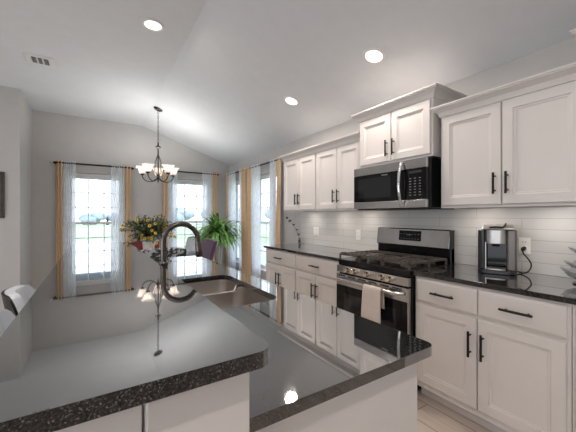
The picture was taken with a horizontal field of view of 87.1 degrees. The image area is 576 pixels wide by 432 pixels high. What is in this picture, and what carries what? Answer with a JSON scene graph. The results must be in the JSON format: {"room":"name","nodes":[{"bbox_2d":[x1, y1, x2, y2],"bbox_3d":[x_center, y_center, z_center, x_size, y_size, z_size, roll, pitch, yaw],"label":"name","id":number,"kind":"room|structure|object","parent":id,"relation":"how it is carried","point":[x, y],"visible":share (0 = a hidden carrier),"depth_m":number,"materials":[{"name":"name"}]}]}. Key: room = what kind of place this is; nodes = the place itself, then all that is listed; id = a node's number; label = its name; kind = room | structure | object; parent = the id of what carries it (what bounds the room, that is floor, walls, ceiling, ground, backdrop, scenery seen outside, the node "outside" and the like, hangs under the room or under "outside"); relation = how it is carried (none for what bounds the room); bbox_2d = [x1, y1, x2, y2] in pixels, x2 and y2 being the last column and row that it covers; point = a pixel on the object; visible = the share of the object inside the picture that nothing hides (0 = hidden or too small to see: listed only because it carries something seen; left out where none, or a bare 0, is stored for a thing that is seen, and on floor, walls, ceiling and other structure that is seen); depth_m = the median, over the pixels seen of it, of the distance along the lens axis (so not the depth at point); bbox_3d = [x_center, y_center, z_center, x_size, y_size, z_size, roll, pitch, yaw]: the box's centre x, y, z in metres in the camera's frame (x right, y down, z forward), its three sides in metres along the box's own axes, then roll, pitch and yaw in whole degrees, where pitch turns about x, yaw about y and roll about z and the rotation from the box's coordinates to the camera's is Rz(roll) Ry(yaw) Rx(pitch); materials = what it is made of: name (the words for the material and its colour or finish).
{"room":"kitchen","nodes":[
{"label":"kitchen","id":0,"kind":"room"},
{"bbox_2d":[0,86,6,308],"bbox_3d":[-5.608,-0.217,3.009,4.224,3.059,0.130,0,0,-33],"label":"wall","id":1,"kind":"structure","parent":0,"point":[3,90],"depth_m":4.08,"materials":[{"name":"beige paint"}]},
{"bbox_2d":[0,172,4,217],"bbox_3d":[-4.045,-0.283,3.920,0.560,0.620,0.028,0,0,-33],"label":"picture frame","id":2,"kind":"object","parent":1,"relation":"attached to","point":[2,174],"visible":1,"depth_m":4.05,"materials":[{"name":"black wood"}]},
{"bbox_2d":[7,87,31,287],"bbox_3d":[-4.005,-0.217,4.540,0.130,3.059,0.970,0,0,-33],"label":"wall","id":3,"kind":"structure","parent":0,"point":[19,112],"depth_m":4.17,"materials":[{"name":"beige paint"}]},
{"bbox_2d":[32,110,228,288],"bbox_3d":[-2.863,-0.217,5.935,3.559,3.059,0.140,0,0,-33],"label":"wall","id":4,"kind":"structure","parent":0,"point":[55,136],"depth_m":5.47,"materials":[{"name":"beige paint"}]},
{"bbox_2d":[49,161,136,169],"bbox_3d":[-3.434,-0.903,5.420,1.312,0.044,0.106,0,0,-33],"label":"curtain rod","id":5,"kind":"object","parent":4,"relation":"attached to","point":[54,162],"visible":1,"depth_m":5.36,"materials":[{"name":"black metal"}]},
{"bbox_2d":[56,160,62,263],"bbox_3d":[-3.856,0.174,5.110,0.085,2.225,0.065,0,0,-33],"label":"curtain","id":6,"kind":"object","parent":5,"relation":"hanging from","point":[59,166],"visible":0.76,"depth_m":5.11,"materials":[{"name":"fabric"}]},
{"bbox_2d":[63,161,75,254],"bbox_3d":[-3.742,0.174,5.187,0.180,2.225,0.052,0,0,-33],"label":"sheer curtain","id":7,"kind":"object","parent":5,"relation":"hanging from","point":[69,170],"visible":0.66,"depth_m":5.18,"materials":[{"name":"white fabric"}]},
{"bbox_2d":[111,165,124,242],"bbox_3d":[-3.132,0.174,5.575,0.225,2.225,0.051,0,0,-33],"label":"sheer curtain","id":8,"kind":"object","parent":5,"relation":"hanging from","point":[117,174],"visible":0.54,"depth_m":5.57,"materials":[{"name":"white fabric"}]},
{"bbox_2d":[125,166,130,241],"bbox_3d":[-2.992,0.174,5.666,0.100,2.225,0.065,0,0,-33],"label":"curtain","id":9,"kind":"object","parent":5,"relation":"hanging from","point":[127,171],"visible":0.52,"depth_m":5.67,"materials":[{"name":"fabric"}]},
{"bbox_2d":[76,173,110,242],"bbox_3d":[-3.486,0.115,5.510,0.886,1.752,0.140,0,0,-33],"label":"window","id":10,"kind":"structure","parent":4,"relation":"in","point":[78,175],"depth_m":5.50,"materials":[{"name":"white paint"}]},
{"bbox_2d":[177,179,201,247],"bbox_3d":[-2.057,0.115,6.430,0.886,1.752,0.140,0,0,-33],"label":"window","id":11,"kind":"structure","parent":4,"relation":"in","point":[184,182],"depth_m":6.43,"materials":[{"name":"white paint"}]},
{"bbox_2d":[163,170,220,175],"bbox_3d":[-2.025,-0.903,6.326,1.282,0.044,0.106,0,0,-33],"label":"curtain rod","id":12,"kind":"object","parent":4,"relation":"attached to","point":[163,170],"visible":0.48,"depth_m":6.36,"materials":[{"name":"black metal"}]},
{"bbox_2d":[163,171,167,246],"bbox_3d":[-2.437,0.174,6.027,0.085,2.225,0.065,0,0,-33],"label":"curtain","id":13,"kind":"object","parent":12,"relation":"hanging from","point":[165,185],"visible":0.44,"depth_m":6.03,"materials":[{"name":"fabric"}]},
{"bbox_2d":[168,171,177,247],"bbox_3d":[-2.320,0.174,6.101,0.180,2.225,0.052,0,0,-33],"label":"sheer curtain","id":14,"kind":"object","parent":12,"relation":"hanging from","point":[173,185],"visible":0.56,"depth_m":6.10,"materials":[{"name":"white fabric"}]},
{"bbox_2d":[202,172,211,226],"bbox_3d":[-1.730,0.174,6.481,0.225,2.225,0.051,0,0,-33],"label":"sheer curtain","id":15,"kind":"object","parent":12,"relation":"hanging from","point":[206,178],"visible":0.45,"depth_m":6.47,"materials":[{"name":"white fabric"}]},
{"bbox_2d":[212,173,216,261],"bbox_3d":[-1.587,0.174,6.569,0.100,2.225,0.064,0,0,-33],"label":"curtain","id":16,"kind":"object","parent":12,"relation":"hanging from","point":[214,177],"visible":0.44,"depth_m":6.56,"materials":[{"name":"fabric"}]},
{"bbox_2d":[142,372,248,431],"bbox_3d":[-0.850,0.792,1.614,0.177,1.038,2.605,0,0,-33],"label":"wall","id":17,"kind":"structure","parent":0,"point":[220,406],"depth_m":0.52,"materials":[{"name":"white paint"}]},
{"bbox_2d":[0,242,268,431],"bbox_3d":[-0.943,0.257,1.581,0.437,0.030,2.720,0,0,-33],"label":"countertop","id":18,"kind":"structure","parent":17,"relation":"on","point":[109,330],"depth_m":0.57,"materials":[{"name":"stone"}]},
{"bbox_2d":[0,0,575,164],"bbox_3d":[-1.714,-1.480,0.246,8.083,0.775,10.970,0,0,-33],"label":"ceiling","id":19,"kind":"structure","parent":0,"point":[220,73],"depth_m":2.89,"materials":[{"name":"paint"}]},
{"bbox_2d":[23,52,55,67],"bbox_3d":[-2.776,-1.738,3.399,0.260,0.018,0.250,0,0,-33],"label":"ceiling vent","id":20,"kind":"object","parent":19,"relation":"in","point":[31,58],"visible":1,"depth_m":3.38,"materials":[{"name":"white metal"}]},
{"bbox_2d":[141,18,163,31],"bbox_3d":[-1.236,-1.742,2.772,0.196,0.011,0.196,0,0,-33],"label":"recessed light","id":21,"kind":"object","parent":19,"relation":"in","point":[154,25],"visible":1,"depth_m":2.76,"materials":[{"name":"white paint"}]},
{"bbox_2d":[136,106,179,182],"bbox_3d":[-2.073,-1.138,4.863,0.649,1.198,0.651,0,0,-33],"label":"chandelier","id":22,"kind":"object","parent":19,"relation":"hanging from","point":[144,168],"visible":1,"depth_m":4.81,"materials":[{"name":"white glass"}]},
{"bbox_2d":[283,96,298,105],"bbox_3d":[0.040,-1.348,3.560,0.185,0.069,0.195,0,0,-38],"label":"recessed light","id":23,"kind":"object","parent":19,"relation":"in","point":[292,101],"visible":1,"depth_m":3.55,"materials":[{"name":"white paint"}]},
{"bbox_2d":[362,47,385,64],"bbox_3d":[0.722,-1.340,2.544,0.185,0.069,0.195,0,0,-38],"label":"recessed light","id":24,"kind":"object","parent":19,"relation":"in","point":[372,55],"visible":1,"depth_m":2.54,"materials":[{"name":"white paint"}]},
{"bbox_2d":[569,28,575,38],"bbox_3d":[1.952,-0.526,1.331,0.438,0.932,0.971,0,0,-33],"label":"ceiling vent","id":25,"kind":"object","parent":19,"relation":"in","point":[572,32],"visible":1,"depth_m":1.61,"materials":[{"name":"white paint"}]},
{"bbox_2d":[229,37,575,280],"bbox_3d":[1.579,0.085,2.449,0.140,2.454,10.810,0,0,-33],"label":"wall","id":26,"kind":"structure","parent":0,"point":[563,53],"depth_m":2.51,"materials":[{"name":"beige paint"}]},
{"bbox_2d":[236,179,246,262],"bbox_3d":[-0.951,0.115,6.344,0.140,1.752,0.836,0,0,-33],"label":"window","id":27,"kind":"structure","parent":26,"relation":"in","point":[237,182],"depth_m":6.65,"materials":[{"name":"white paint"}]},
{"bbox_2d":[246,159,280,169],"bbox_3d":[-0.424,-0.903,5.334,0.105,0.044,1.334,0,0,-33],"label":"curtain rod","id":28,"kind":"object","parent":26,"relation":"attached to","point":[276,159],"visible":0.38,"depth_m":5.21,"materials":[{"name":"black metal"}]},
{"bbox_2d":[246,166,250,274],"bbox_3d":[-0.744,0.174,5.770,0.070,2.225,0.210,0,0,-33],"label":"curtain","id":29,"kind":"object","parent":28,"relation":"hanging from","point":[248,208],"visible":0.79,"depth_m":5.74,"materials":[{"name":"fabric"}]},
{"bbox_2d":[251,163,260,278],"bbox_3d":[-0.591,0.174,5.533,0.052,2.225,0.345,0,0,-33],"label":"sheer curtain","id":30,"kind":"object","parent":28,"relation":"hanging from","point":[255,171],"visible":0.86,"depth_m":5.53,"materials":[{"name":"white fabric"}]},
{"bbox_2d":[269,158,276,244],"bbox_3d":[-0.251,0.174,5.005,0.051,2.225,0.210,0,0,-33],"label":"sheer curtain","id":31,"kind":"object","parent":28,"relation":"hanging from","point":[272,172],"visible":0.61,"depth_m":4.99,"materials":[{"name":"white fabric"}]},
{"bbox_2d":[275,158,280,243],"bbox_3d":[-0.155,0.174,4.854,0.065,2.225,0.132,0,0,-33],"label":"curtain","id":32,"kind":"object","parent":28,"relation":"hanging from","point":[278,189],"visible":0.61,"depth_m":4.80,"materials":[{"name":"fabric"}]},
{"bbox_2d":[260,171,276,271],"bbox_3d":[-0.356,0.115,5.419,0.140,1.752,0.836,0,0,-33],"label":"window","id":33,"kind":"structure","parent":26,"relation":"in","point":[265,176],"depth_m":5.62,"materials":[{"name":"white paint"}]},
{"bbox_2d":[284,153,316,211],"bbox_3d":[0.260,-0.413,4.009,0.387,0.706,0.738,0,0,-33],"label":"upper cabinet","id":34,"kind":"object","parent":26,"relation":"attached to","point":[300,174],"visible":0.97,"depth_m":3.87,"materials":[{"name":"white paint"}]},
{"bbox_2d":[317,141,359,210],"bbox_3d":[0.660,-0.413,3.387,0.387,0.706,0.735,0,0,-33],"label":"upper cabinet","id":35,"kind":"object","parent":26,"relation":"attached to","point":[336,166],"visible":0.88,"depth_m":3.29,"materials":[{"name":"white paint"}]},
{"bbox_2d":[278,131,359,161],"bbox_3d":[0.442,-0.793,3.723,0.388,0.078,1.536,0,0,-33],"label":"crown molding","id":36,"kind":"structure","parent":35,"relation":"attached to","point":[353,137],"depth_m":3.47,"materials":[{"name":"white paint"}]},
{"bbox_2d":[351,82,466,167],"bbox_3d":[1.045,-0.729,2.741,0.438,0.526,0.887,0,0,-33],"label":"upper cabinet","id":37,"kind":"object","parent":26,"relation":"attached to","point":[404,127],"visible":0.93,"depth_m":2.53,"materials":[{"name":"white paint"}]},
{"bbox_2d":[354,157,452,210],"bbox_3d":[1.003,-0.254,2.715,0.515,0.396,0.756,0,0,-33],"label":"microwave","id":38,"kind":"object","parent":37,"relation":"attached to","point":[412,184],"visible":0.97,"depth_m":2.47,"materials":[{"name":"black metal"}]},
{"bbox_2d":[300,207,575,277],"bbox_3d":[1.273,0.169,2.784,0.010,0.456,4.025,0,0,-33],"label":"backsplash","id":39,"kind":"structure","parent":26,"relation":"attached to","point":[550,231],"depth_m":2.47,"materials":[{"name":"white tile"}]},
{"bbox_2d":[313,227,318,235],"bbox_3d":[0.384,0.212,4.148,0.009,0.116,0.116,0,0,-33],"label":"outlet","id":40,"kind":"object","parent":39,"relation":"attached to","point":[315,229],"visible":1,"depth_m":4.14,"materials":[{"name":"plastic"}]},
{"bbox_2d":[356,230,360,239],"bbox_3d":[0.809,0.217,3.487,0.009,0.116,0.070,0,0,-33],"label":"outlet","id":41,"kind":"object","parent":39,"relation":"attached to","point":[358,232],"visible":1,"depth_m":3.48,"materials":[{"name":"plastic"}]},
{"bbox_2d":[519,238,529,254],"bbox_3d":[1.673,0.212,2.144,0.009,0.116,0.070,0,0,-33],"label":"outlet","id":42,"kind":"object","parent":39,"relation":"attached to","point":[525,242],"visible":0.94,"depth_m":2.14,"materials":[{"name":"plastic"}]},
{"bbox_2d":[430,62,575,208],"bbox_3d":[1.499,-0.446,2.079,0.391,0.772,0.894,0,0,-33],"label":"upper cabinet","id":43,"kind":"object","parent":26,"relation":"attached to","point":[513,144],"visible":1,"depth_m":1.91,"materials":[{"name":"white paint"}]},
{"bbox_3d":[-1.065,-0.903,6.330,0.105,0.044,1.104,0,0,-33],"label":"curtain rod","id":44,"kind":"object","parent":26,"relation":"attached to","visible":0},
{"bbox_2d":[226,173,227,265],"bbox_3d":[-1.335,0.174,6.692,0.066,2.225,0.100,0,0,-33],"label":"curtain","id":45,"kind":"object","parent":44,"relation":"hanging from","point":[226,173],"visible":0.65,"depth_m":6.65,"materials":[{"name":"fabric"}]},
{"bbox_2d":[228,171,235,268],"bbox_3d":[-1.199,0.174,6.479,0.051,2.225,0.395,0,0,-33],"label":"sheer curtain","id":46,"kind":"object","parent":44,"relation":"hanging from","point":[231,178],"visible":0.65,"depth_m":6.42,"materials":[{"name":"white fabric"}]},
{"bbox_2d":[239,169,241,270],"bbox_3d":[-0.959,0.174,6.107,0.047,2.225,0.090,0,0,-33],"label":"sheer curtain","id":47,"kind":"object","parent":44,"relation":"hanging from","point":[240,258],"visible":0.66,"depth_m":6.09,"materials":[{"name":"white fabric"}]},
{"bbox_2d":[241,167,246,272],"bbox_3d":[-0.868,0.174,5.964,0.070,2.225,0.230,0,0,-33],"label":"curtain","id":48,"kind":"object","parent":44,"relation":"hanging from","point":[243,171],"visible":0.79,"depth_m":5.94,"materials":[{"name":"fabric"}]},
{"bbox_2d":[417,388,492,431],"bbox_3d":[-1.714,1.362,0.246,8.083,0.100,10.970,0,0,-33],"label":"floor","id":49,"kind":"structure","parent":0,"point":[432,416],"depth_m":1.95,"materials":[{"name":"brown wood"}]},
{"bbox_2d":[0,309,15,336],"bbox_3d":[-0.821,0.816,1.030,0.386,0.991,0.380,0,0,-33],"label":"bar stool","id":50,"kind":"object","parent":49,"relation":"on","point":[6,316],"visible":0.05,"depth_m":1.04,"materials":[{"name":"grey plastic"}]},
{"bbox_2d":[1,285,34,315],"bbox_3d":[-1.059,0.816,1.400,0.386,0.991,0.380,0,0,-33],"label":"bar stool","id":51,"kind":"object","parent":49,"relation":"on","point":[14,298],"visible":0.16,"depth_m":1.24,"materials":[{"name":"grey plastic"}]},
{"bbox_2d":[55,405,141,431],"bbox_3d":[-0.327,0.792,0.449,0.196,1.038,0.040,0,0,-33],"label":"end panel","id":52,"kind":"object","parent":49,"relation":"on","point":[129,420],"visible":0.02,"depth_m":0.47,"materials":[{"name":"white wood"}]},
{"bbox_2d":[130,241,159,249],"bbox_3d":[-2.339,0.869,4.998,0.520,0.889,0.538,0,0,-36],"label":"dining chair","id":53,"kind":"object","parent":49,"relation":"on","point":[139,245],"visible":0.09,"depth_m":5.12,"materials":[{"name":"red fabric"}]},
{"bbox_2d":[141,247,186,258],"bbox_3d":[-1.492,0.826,3.465,0.530,0.974,0.558,0,0,-33],"label":"dining chair","id":54,"kind":"object","parent":49,"relation":"on","point":[153,253],"visible":0.08,"depth_m":3.27,"materials":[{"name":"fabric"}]},
{"bbox_2d":[185,236,194,250],"bbox_3d":[-1.954,0.848,5.529,0.538,0.931,0.464,0,0,-41],"label":"dining chair","id":55,"kind":"object","parent":49,"relation":"on","point":[190,243],"visible":0.13,"depth_m":5.66,"materials":[{"name":"white fabric"}]},
{"bbox_2d":[186,251,194,255],"bbox_3d":[-1.860,0.929,4.369,1.110,0.754,1.110,0,0,-33],"label":"dining table","id":56,"kind":"object","parent":49,"relation":"on","point":[189,253],"visible":0.04,"depth_m":4.46,"materials":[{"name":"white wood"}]},
{"bbox_2d":[118,214,175,249],"bbox_3d":[-2.001,0.256,4.458,0.620,0.590,0.735,0,0,28],"label":"potted flowers","id":57,"kind":"object","parent":56,"relation":"on","point":[148,231],"visible":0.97,"depth_m":4.37,"materials":[{"name":"green plant"}]},
{"bbox_2d":[201,239,217,260],"bbox_3d":[-1.508,0.849,4.908,0.597,0.929,0.440,0,0,-42],"label":"dining chair","id":58,"kind":"object","parent":49,"relation":"on","point":[208,245],"visible":0.29,"depth_m":4.96,"materials":[{"name":"purple fabric"}]},
{"bbox_2d":[208,237,223,263],"bbox_3d":[-1.322,0.853,5.713,0.382,0.912,0.382,0,0,-33],"label":"plant stand","id":59,"kind":"object","parent":49,"relation":"on","point":[208,237],"visible":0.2,"depth_m":5.64,"materials":[{"name":"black metal"}]},
{"bbox_2d":[191,210,244,249],"bbox_3d":[-1.317,0.284,5.718,1.138,0.776,1.063,0,0,-33],"label":"potted fern","id":60,"kind":"object","parent":59,"relation":"on","point":[217,229],"visible":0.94,"depth_m":5.55,"materials":[{"name":"green leaf"},{"name":"purple ceramic"},{"name":"soil"}]},
{"bbox_2d":[266,248,296,291],"bbox_3d":[0.133,0.871,3.942,0.658,0.881,0.715,0,0,-33],"label":"base cabinet","id":61,"kind":"object","parent":49,"relation":"on","point":[281,266],"visible":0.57,"depth_m":3.73,"materials":[{"name":"white paint"}]},
{"bbox_2d":[264,243,377,260],"bbox_3d":[0.336,0.413,3.661,0.631,0.030,1.537,0,0,-33],"label":"countertop","id":62,"kind":"structure","parent":61,"relation":"on","point":[325,252],"depth_m":3.58,"materials":[{"name":"stone"}]},
{"bbox_3d":[0.168,0.371,4.359,0.048,0.049,0.048,0,0,-33],"label":"bud vase","id":63,"kind":"object","parent":62,"relation":"on","visible":0},
{"bbox_2d":[286,217,300,242],"bbox_3d":[0.079,0.198,4.403,0.260,0.380,0.135,0,0,28],"label":"leafy branch","id":64,"kind":"object","parent":63,"relation":"in","point":[298,234],"visible":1,"depth_m":4.38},
{"bbox_2d":[296,254,338,306],"bbox_3d":[0.531,0.871,3.323,0.658,0.881,0.750,0,0,-33],"label":"base cabinet","id":65,"kind":"object","parent":49,"relation":"on","point":[316,278],"visible":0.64,"depth_m":3.12,"materials":[{"name":"white paint"}]},
{"bbox_2d":[237,285,416,431],"bbox_3d":[-0.491,0.870,1.819,0.644,0.882,2.448,0,0,-33],"label":"base cabinet","id":66,"kind":"object","parent":49,"relation":"on","point":[388,403],"visible":0.02,"depth_m":0.82,"materials":[{"name":"white paint"}]},
{"bbox_2d":[153,256,431,431],"bbox_3d":[-0.494,0.413,1.823,0.644,0.030,2.520,0,0,-33],"label":"countertop","id":67,"kind":"structure","parent":66,"relation":"on","point":[320,352],"depth_m":0.92,"materials":[{"name":"stone"}]},
{"bbox_2d":[158,221,202,269],"bbox_3d":[-0.572,0.213,1.608,0.234,0.370,0.093,0,0,-33],"label":"faucet","id":68,"kind":"object","parent":67,"relation":"on","point":[198,247],"visible":0.8,"depth_m":1.57,"materials":[{"name":"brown metal"}]},
{"bbox_2d":[186,280,270,308],"bbox_3d":[-0.397,0.514,1.653,0.443,0.171,0.752,0,0,-33],"label":"sink","id":69,"kind":"object","parent":67,"relation":"in","point":[224,294],"visible":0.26,"depth_m":1.82,"materials":[{"name":"metal"}]},
{"bbox_2d":[337,227,454,389],"bbox_3d":[0.902,0.713,2.654,0.716,1.196,0.764,0,0,-33],"label":"range","id":70,"kind":"object","parent":49,"relation":"on","point":[401,252],"visible":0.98,"depth_m":2.53,"materials":[{"name":"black metal"}]},
{"bbox_2d":[361,284,384,323],"bbox_3d":[0.663,0.699,2.377,0.058,0.301,0.196,0,0,-33],"label":"dish towel","id":71,"kind":"object","parent":70,"relation":"hanging from","point":[372,296],"visible":0.88,"depth_m":2.35,"materials":[{"name":"fabric"}]},
{"bbox_2d":[339,257,454,277],"bbox_3d":[0.939,0.423,2.675,0.632,0.050,0.758,0,0,-33],"label":"cooktop","id":72,"kind":"object","parent":70,"relation":"in","point":[394,270],"depth_m":2.45,"materials":[{"name":"black metal"}]},
{"bbox_2d":[416,276,572,431],"bbox_3d":[1.388,0.871,1.992,0.658,0.881,0.855,0,0,-33],"label":"base cabinet","id":73,"kind":"object","parent":49,"relation":"on","point":[502,361],"visible":0.86,"depth_m":1.75,"materials":[{"name":"white paint"}]},
{"bbox_2d":[413,264,575,304],"bbox_3d":[1.635,0.413,1.643,0.631,0.030,1.714,0,0,-33],"label":"countertop","id":74,"kind":"structure","parent":73,"relation":"on","point":[548,287],"depth_m":1.85,"materials":[{"name":"stone"}]},
{"bbox_2d":[478,223,531,275],"bbox_3d":[1.515,0.223,2.125,0.308,0.348,0.248,0,0,35],"label":"coffee maker","id":75,"kind":"object","parent":74,"relation":"on","point":[497,243],"visible":1,"depth_m":2.10,"materials":[{"name":"grey plastic"}]},
{"bbox_2d":[486,266,505,270],"bbox_3d":[1.448,0.366,2.112,0.114,0.010,0.115,0,0,35],"label":"drip tray","id":76,"kind":"object","parent":75,"relation":"on","point":[488,268],"depth_m":2.08,"materials":[{"name":"silver metal"}]},
{"bbox_2d":[560,246,575,284],"bbox_3d":[1.748,0.275,1.737,0.274,0.245,0.274,0,0,-9],"label":"stand","id":77,"kind":"object","parent":74,"relation":"on","point":[567,263],"visible":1,"depth_m":1.78,"materials":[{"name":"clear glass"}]},
{"bbox_2d":[573,305,575,431],"bbox_3d":[1.852,0.871,1.271,0.658,0.881,0.854,0,0,-33],"label":"base cabinet","id":78,"kind":"object","parent":49,"relation":"on","point":[574,306],"visible":0.92,"depth_m":1.48,"materials":[{"name":"white paint"}]},
{"label":"outside","id":79,"kind":"structure","parent":0,"visible":0},
{"bbox_2d":[76,220,268,259],"bbox_3d":[-22.554,1.512,44.290,130.000,0.100,81.100,0,0,-33],"label":"ground","id":80,"kind":"structure","parent":79,"point":[97,230],"depth_m":23.95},
{"bbox_2d":[78,211,110,224],"bbox_3d":[-29.416,0.384,50.098,8.728,2.325,3.703,0,0,-33],"label":"tree","id":81,"kind":"object","parent":80,"relation":"on","point":[96,216],"visible":0.52,"depth_m":48.17,"materials":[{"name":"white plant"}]},
{"bbox_2d":[177,209,194,220],"bbox_3d":[-20.566,0.010,52.153,9.266,2.986,3.946,0,0,-33],"label":"tree","id":82,"kind":"object","parent":80,"relation":"on","point":[189,214],"visible":0.24,"depth_m":53.16,"materials":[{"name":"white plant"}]},
{"bbox_2d":[264,208,268,218],"bbox_3d":[-0.236,-0.144,59.368,10.294,3.212,4.259,0,0,-33],"label":"tree","id":83,"kind":"object","parent":80,"relation":"on","point":[265,211],"visible":0.05,"depth_m":56.19,"materials":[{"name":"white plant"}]},
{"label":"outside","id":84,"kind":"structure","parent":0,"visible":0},
{"bbox_2d":[76,178,198,184],"bbox_3d":[-4.632,-1.063,6.182,6.900,0.350,2.150,0,0,-33],"label":"porch roof","id":85,"kind":"structure","parent":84,"point":[76,178],"depth_m":7.41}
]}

